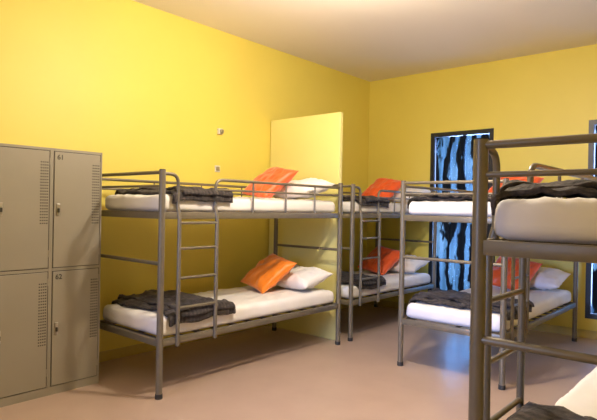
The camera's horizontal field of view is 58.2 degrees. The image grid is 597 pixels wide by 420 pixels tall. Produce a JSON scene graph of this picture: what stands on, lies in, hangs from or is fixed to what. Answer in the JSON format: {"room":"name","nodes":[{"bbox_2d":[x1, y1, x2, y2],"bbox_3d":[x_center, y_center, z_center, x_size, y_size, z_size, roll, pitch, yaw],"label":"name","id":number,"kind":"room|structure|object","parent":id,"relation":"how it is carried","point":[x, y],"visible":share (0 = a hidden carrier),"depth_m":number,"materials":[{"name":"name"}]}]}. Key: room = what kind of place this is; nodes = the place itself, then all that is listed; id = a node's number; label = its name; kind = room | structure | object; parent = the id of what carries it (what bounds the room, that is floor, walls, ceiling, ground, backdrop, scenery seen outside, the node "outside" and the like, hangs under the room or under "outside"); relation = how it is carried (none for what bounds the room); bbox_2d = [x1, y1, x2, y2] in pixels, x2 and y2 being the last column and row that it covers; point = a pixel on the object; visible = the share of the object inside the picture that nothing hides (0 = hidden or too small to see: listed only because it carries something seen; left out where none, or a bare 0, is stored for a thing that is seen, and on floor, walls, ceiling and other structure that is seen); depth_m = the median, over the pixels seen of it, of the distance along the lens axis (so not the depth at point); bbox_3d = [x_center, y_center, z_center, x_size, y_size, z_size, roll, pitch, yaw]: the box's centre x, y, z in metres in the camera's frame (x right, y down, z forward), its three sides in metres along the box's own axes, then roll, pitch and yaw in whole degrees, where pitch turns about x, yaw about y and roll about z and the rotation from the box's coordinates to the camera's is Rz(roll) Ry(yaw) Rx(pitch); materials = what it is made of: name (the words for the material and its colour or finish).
{"room":"dormitory","nodes":[
{"label":"dormitory","id":0,"kind":"room"},
{"bbox_2d":[0,0,369,351],"bbox_3d":[-1.755,-0.293,4.871,0.200,3.280,8.660,1,0,41],"label":"wall","id":1,"kind":"structure","parent":0,"point":[142,87],"depth_m":5.18,"materials":[{"name":"yellow paint"}]},
{"bbox_2d":[215,165,219,171],"bbox_3d":[-0.864,-0.441,5.728,0.020,0.070,0.070,1,0,41],"label":"light switch","id":2,"kind":"object","parent":1,"relation":"attached to","point":[217,168],"visible":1,"depth_m":5.71,"materials":[{"name":"white plastic"}]},
{"bbox_2d":[217,128,223,134],"bbox_3d":[-0.828,-0.840,5.728,0.060,0.060,0.060,1,0,41],"label":"sensor","id":3,"kind":"object","parent":1,"relation":"attached to","point":[219,131],"visible":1,"depth_m":5.71,"materials":[{"name":"white plastic"}]},
{"bbox_2d":[99,303,365,361],"bbox_3d":[-1.704,1.303,4.808,0.012,0.090,8.260,1,0,41],"label":"baseboard","id":4,"kind":"structure","parent":1,"relation":"attached to","point":[121,352],"depth_m":5.01,"materials":[{"name":"paint"}]},
{"bbox_2d":[0,304,596,419],"bbox_3d":[0.526,1.447,2.874,6.320,0.100,8.660,1,0,41],"label":"floor","id":5,"kind":"structure","parent":0,"point":[260,373],"depth_m":4.41,"materials":[{"name":"plastic"}]},
{"bbox_2d":[0,143,101,407],"bbox_3d":[-2.240,0.443,3.753,0.526,1.800,1.568,1,0,41],"label":"tall cabinet","id":6,"kind":"object","parent":5,"relation":"on","point":[51,198],"visible":1,"depth_m":3.88,"materials":[{"name":"grey metal"}]},
{"bbox_2d":[100,169,342,399],"bbox_3d":[-0.626,0.537,4.981,0.964,1.660,2.214,1,0,41],"label":"bunk bed","id":7,"kind":"object","parent":5,"relation":"on","point":[161,215],"visible":0.73,"depth_m":4.23,"materials":[{"name":"metal"}]},
{"bbox_2d":[103,285,333,335],"bbox_3d":[-0.635,0.868,4.986,0.872,0.146,2.116,1,0,41],"label":"mattress","id":8,"kind":"object","parent":7,"relation":"on","point":[250,303],"visible":0.58,"depth_m":4.71,"materials":[{"name":"white fabric"}]},
{"bbox_2d":[111,289,235,326],"bbox_3d":[-1.073,0.788,4.481,0.969,0.135,0.668,1,0,41],"label":"folded blanket","id":9,"kind":"object","parent":8,"relation":"on","point":[147,300],"visible":0.73,"depth_m":4.32,"materials":[{"name":"grey fabric"}]},
{"bbox_2d":[240,253,296,293],"bbox_3d":[-0.308,0.634,5.434,0.374,0.346,0.512,1,0,-33],"label":"throw cushion","id":10,"kind":"object","parent":8,"relation":"on","point":[270,270],"visible":1,"depth_m":5.31,"materials":[{"name":"orange fabric"}]},
{"bbox_2d":[276,265,332,289],"bbox_3d":[0.002,0.698,5.534,0.600,0.229,0.406,1,0,45],"label":"bed pillow","id":11,"kind":"object","parent":8,"relation":"on","point":[299,277],"visible":0.76,"depth_m":5.38,"materials":[{"name":"white fabric"}]},
{"bbox_2d":[105,194,334,212],"bbox_3d":[-0.619,-0.052,4.981,0.875,0.137,2.117,1,0,41],"label":"mattress","id":12,"kind":"object","parent":7,"relation":"on","point":[127,202],"visible":0.82,"depth_m":4.39,"materials":[{"name":"white fabric"}]},
{"bbox_2d":[115,185,232,203],"bbox_3d":[-1.040,-0.121,4.494,0.978,0.148,0.687,1,0,41],"label":"folded blanket","id":13,"kind":"object","parent":12,"relation":"on","point":[195,193],"visible":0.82,"depth_m":4.19,"materials":[{"name":"grey fabric"}]},
{"bbox_2d":[242,167,297,197],"bbox_3d":[-0.291,-0.280,5.429,0.374,0.346,0.510,1,0,-33],"label":"throw cushion","id":14,"kind":"object","parent":12,"relation":"on","point":[274,174],"visible":0.8,"depth_m":5.30,"materials":[{"name":"orange fabric"}]},
{"bbox_2d":[273,178,334,198],"bbox_3d":[0.019,-0.220,5.530,0.600,0.236,0.406,1,0,45],"label":"bed pillow","id":15,"kind":"object","parent":12,"relation":"on","point":[310,181],"visible":0.7,"depth_m":5.39,"materials":[{"name":"white fabric"}]},
{"bbox_2d":[267,112,342,339],"bbox_3d":[0.052,0.165,6.019,1.017,2.420,0.050,1,0,41],"label":"partition panel","id":16,"kind":"object","parent":5,"relation":"on","point":[311,146],"visible":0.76,"depth_m":5.90,"materials":[{"name":"paint"}]},
{"bbox_2d":[341,184,437,340],"bbox_3d":[0.848,0.556,6.682,0.964,1.660,1.954,1,0,41],"label":"bunk bed","id":17,"kind":"object","parent":5,"relation":"on","point":[352,215],"visible":0.58,"depth_m":5.92,"materials":[{"name":"metal"}]},
{"bbox_2d":[342,201,408,213],"bbox_3d":[0.854,-0.032,6.683,0.866,0.135,1.852,1,0,41],"label":"mattress","id":18,"kind":"object","parent":17,"relation":"on","point":[346,205],"visible":0.31,"depth_m":6.01,"materials":[{"name":"white fabric"}]},
{"bbox_2d":[343,195,389,207],"bbox_3d":[0.522,-0.103,6.296,0.963,0.141,0.670,1,0,41],"label":"folded blanket","id":19,"kind":"object","parent":18,"relation":"on","point":[370,200],"visible":0.3,"depth_m":5.94,"materials":[{"name":"grey fabric"}]},
{"bbox_2d":[362,178,400,199],"bbox_3d":[1.096,-0.262,7.032,0.373,0.346,0.512,1,0,-38],"label":"throw cushion","id":20,"kind":"object","parent":18,"relation":"on","point":[373,189],"visible":0.64,"depth_m":6.95,"materials":[{"name":"orange fabric"}]},
{"bbox_2d":[389,188,430,203],"bbox_3d":[1.407,-0.202,7.132,0.600,0.237,0.406,1,0,44],"label":"bed pillow","id":21,"kind":"object","parent":18,"relation":"on","point":[397,195],"visible":0.28,"depth_m":7.00,"materials":[{"name":"white fabric"}]},
{"bbox_2d":[341,270,429,298],"bbox_3d":[0.838,0.887,6.686,0.874,0.146,1.857,1,0,41],"label":"mattress","id":22,"kind":"object","parent":17,"relation":"on","point":[392,278],"visible":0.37,"depth_m":6.53,"materials":[{"name":"white fabric"}]},
{"bbox_2d":[341,270,385,288],"bbox_3d":[0.498,0.812,6.293,0.965,0.146,0.648,1,0,41],"label":"folded blanket","id":23,"kind":"object","parent":22,"relation":"on","point":[369,283],"visible":0.38,"depth_m":5.99,"materials":[{"name":"grey fabric"}]},
{"bbox_2d":[358,246,399,274],"bbox_3d":[1.079,0.653,7.036,0.373,0.346,0.511,1,0,-38],"label":"throw cushion","id":24,"kind":"object","parent":22,"relation":"on","point":[389,257],"visible":0.84,"depth_m":6.93,"materials":[{"name":"orange fabric"}]},
{"bbox_2d":[388,255,428,272],"bbox_3d":[1.390,0.714,7.136,0.600,0.236,0.406,1,0,44],"label":"bed pillow","id":25,"kind":"object","parent":22,"relation":"on","point":[411,265],"visible":0.48,"depth_m":6.95,"materials":[{"name":"white fabric"}]},
{"bbox_2d":[397,178,577,389],"bbox_3d":[1.980,0.583,5.324,0.974,1.660,2.204,1,0,41],"label":"bunk bed","id":26,"kind":"object","parent":5,"relation":"on","point":[402,320],"visible":0.38,"depth_m":4.65,"materials":[{"name":"metal"}]},
{"bbox_2d":[409,201,491,216],"bbox_3d":[1.986,-0.006,5.325,0.881,0.136,2.105,1,0,41],"label":"mattress","id":27,"kind":"object","parent":26,"relation":"on","point":[427,208],"visible":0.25,"depth_m":4.60,"materials":[{"name":"white fabric"}]},
{"bbox_2d":[407,195,491,208],"bbox_3d":[1.564,-0.076,4.836,0.977,0.150,0.676,1,0,41],"label":"folded blanket","id":28,"kind":"object","parent":27,"relation":"on","point":[420,197],"visible":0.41,"depth_m":4.75,"materials":[{"name":"grey fabric"}]},
{"bbox_2d":[488,177,543,192],"bbox_3d":[2.310,-0.234,5.768,0.371,0.346,0.512,1,0,-43],"label":"throw cushion","id":29,"kind":"object","parent":27,"relation":"on","point":[536,179],"visible":0.12,"depth_m":5.74,"materials":[{"name":"orange fabric"}]},
{"bbox_2d":[406,286,570,331],"bbox_3d":[1.970,0.914,5.328,0.876,0.145,2.102,1,0,41],"label":"mattress","id":30,"kind":"object","parent":26,"relation":"on","point":[546,300],"visible":0.45,"depth_m":4.75,"materials":[{"name":"white fabric"}]},
{"bbox_2d":[408,288,533,320],"bbox_3d":[1.531,0.835,4.818,0.978,0.140,0.663,1,0,41],"label":"folded blanket","id":31,"kind":"object","parent":30,"relation":"on","point":[452,298],"visible":0.56,"depth_m":4.75,"materials":[{"name":"grey fabric"}]},
{"bbox_2d":[493,256,541,289],"bbox_3d":[2.293,0.681,5.772,0.370,0.346,0.512,1,0,-43],"label":"throw cushion","id":32,"kind":"object","parent":30,"relation":"on","point":[534,266],"visible":0.38,"depth_m":5.70,"materials":[{"name":"orange fabric"}]},
{"bbox_2d":[530,267,570,289],"bbox_3d":[2.604,0.741,5.873,0.600,0.237,0.406,1,0,43],"label":"bed pillow","id":33,"kind":"object","parent":30,"relation":"on","point":[545,278],"visible":0.62,"depth_m":5.70,"materials":[{"name":"white fabric"}]},
{"bbox_2d":[468,133,596,419],"bbox_3d":[1.633,0.600,2.297,0.974,1.640,2.194,1,0,41],"label":"bunk bed","id":34,"kind":"object","parent":5,"relation":"on","point":[484,248],"visible":0.83,"depth_m":1.76,"materials":[{"name":"metal"}]},
{"bbox_2d":[494,197,596,243],"bbox_3d":[1.647,0.042,2.290,0.882,0.144,2.091,1,0,41],"label":"mattress","id":35,"kind":"object","parent":34,"relation":"on","point":[545,219],"visible":1,"depth_m":1.67,"materials":[{"name":"white fabric"}]},
{"bbox_2d":[490,179,596,214],"bbox_3d":[1.225,-0.036,1.802,0.976,0.135,0.642,1,0,41],"label":"folded blanket","id":36,"kind":"object","parent":35,"relation":"on","point":[511,189],"visible":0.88,"depth_m":1.82,"materials":[{"name":"grey fabric"}]},
{"bbox_2d":[555,367,596,418],"bbox_3d":[1.630,0.916,2.295,0.884,0.156,2.095,1,0,41],"label":"mattress","id":37,"kind":"object","parent":34,"relation":"on","point":[581,400],"visible":0.74,"depth_m":2.39,"materials":[{"name":"white fabric"}]},
{"bbox_2d":[506,401,596,419],"bbox_3d":[1.160,0.831,1.746,0.966,0.136,0.482,1,0,41],"label":"folded blanket","id":38,"kind":"object","parent":37,"relation":"on","point":[530,410],"visible":1,"depth_m":2.02,"materials":[{"name":"grey fabric"}]},
{"bbox_2d":[133,0,596,81],"bbox_3d":[0.589,-1.957,2.860,6.320,0.150,8.660,1,0,41],"label":"ceiling","id":39,"kind":"structure","parent":0,"point":[368,40],"depth_m":5.54,"materials":[{"name":"paint"}]},
{"bbox_2d":[366,44,596,330],"bbox_3d":[3.327,-0.205,6.064,5.920,3.280,0.200,1,0,41],"label":"wall","id":40,"kind":"structure","parent":0,"point":[554,93],"depth_m":6.74,"materials":[{"name":"yellow paint"}]},
{"bbox_2d":[428,128,493,290],"bbox_3d":[2.142,0.079,7.041,0.860,2.220,0.130,1,0,41],"label":"frame","id":41,"kind":"object","parent":40,"relation":"attached to","point":[490,131],"visible":0.31,"depth_m":7.24,"materials":[{"name":"grey metal"}]},
{"bbox_2d":[436,134,488,290],"bbox_3d":[2.135,0.079,7.034,0.740,2.100,0.048,1,0,41],"label":"curtain","id":42,"kind":"object","parent":40,"relation":"hanging from","point":[450,151],"visible":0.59,"depth_m":7.10,"materials":[{"name":"blue fabric"}]},
{"bbox_2d":[366,300,596,339],"bbox_3d":[3.233,1.388,5.987,5.908,0.090,0.012,1,0,41],"label":"baseboard","id":43,"kind":"structure","parent":40,"relation":"attached to","point":[582,333],"depth_m":6.22,"materials":[{"name":"paint"}]},
{"bbox_2d":[585,119,596,319],"bbox_3d":[3.600,0.111,5.777,0.860,2.220,0.130,1,0,41],"label":"frame","id":44,"kind":"object","parent":40,"relation":"attached to","point":[592,123],"visible":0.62,"depth_m":5.99,"materials":[{"name":"grey metal"}]},
{"bbox_2d":[592,125,596,312],"bbox_3d":[3.594,0.111,5.770,0.740,2.100,0.048,1,0,41],"label":"curtain","id":45,"kind":"object","parent":40,"relation":"hanging from","point":[594,272],"visible":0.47,"depth_m":5.99,"materials":[{"name":"blue fabric"}]}
]}

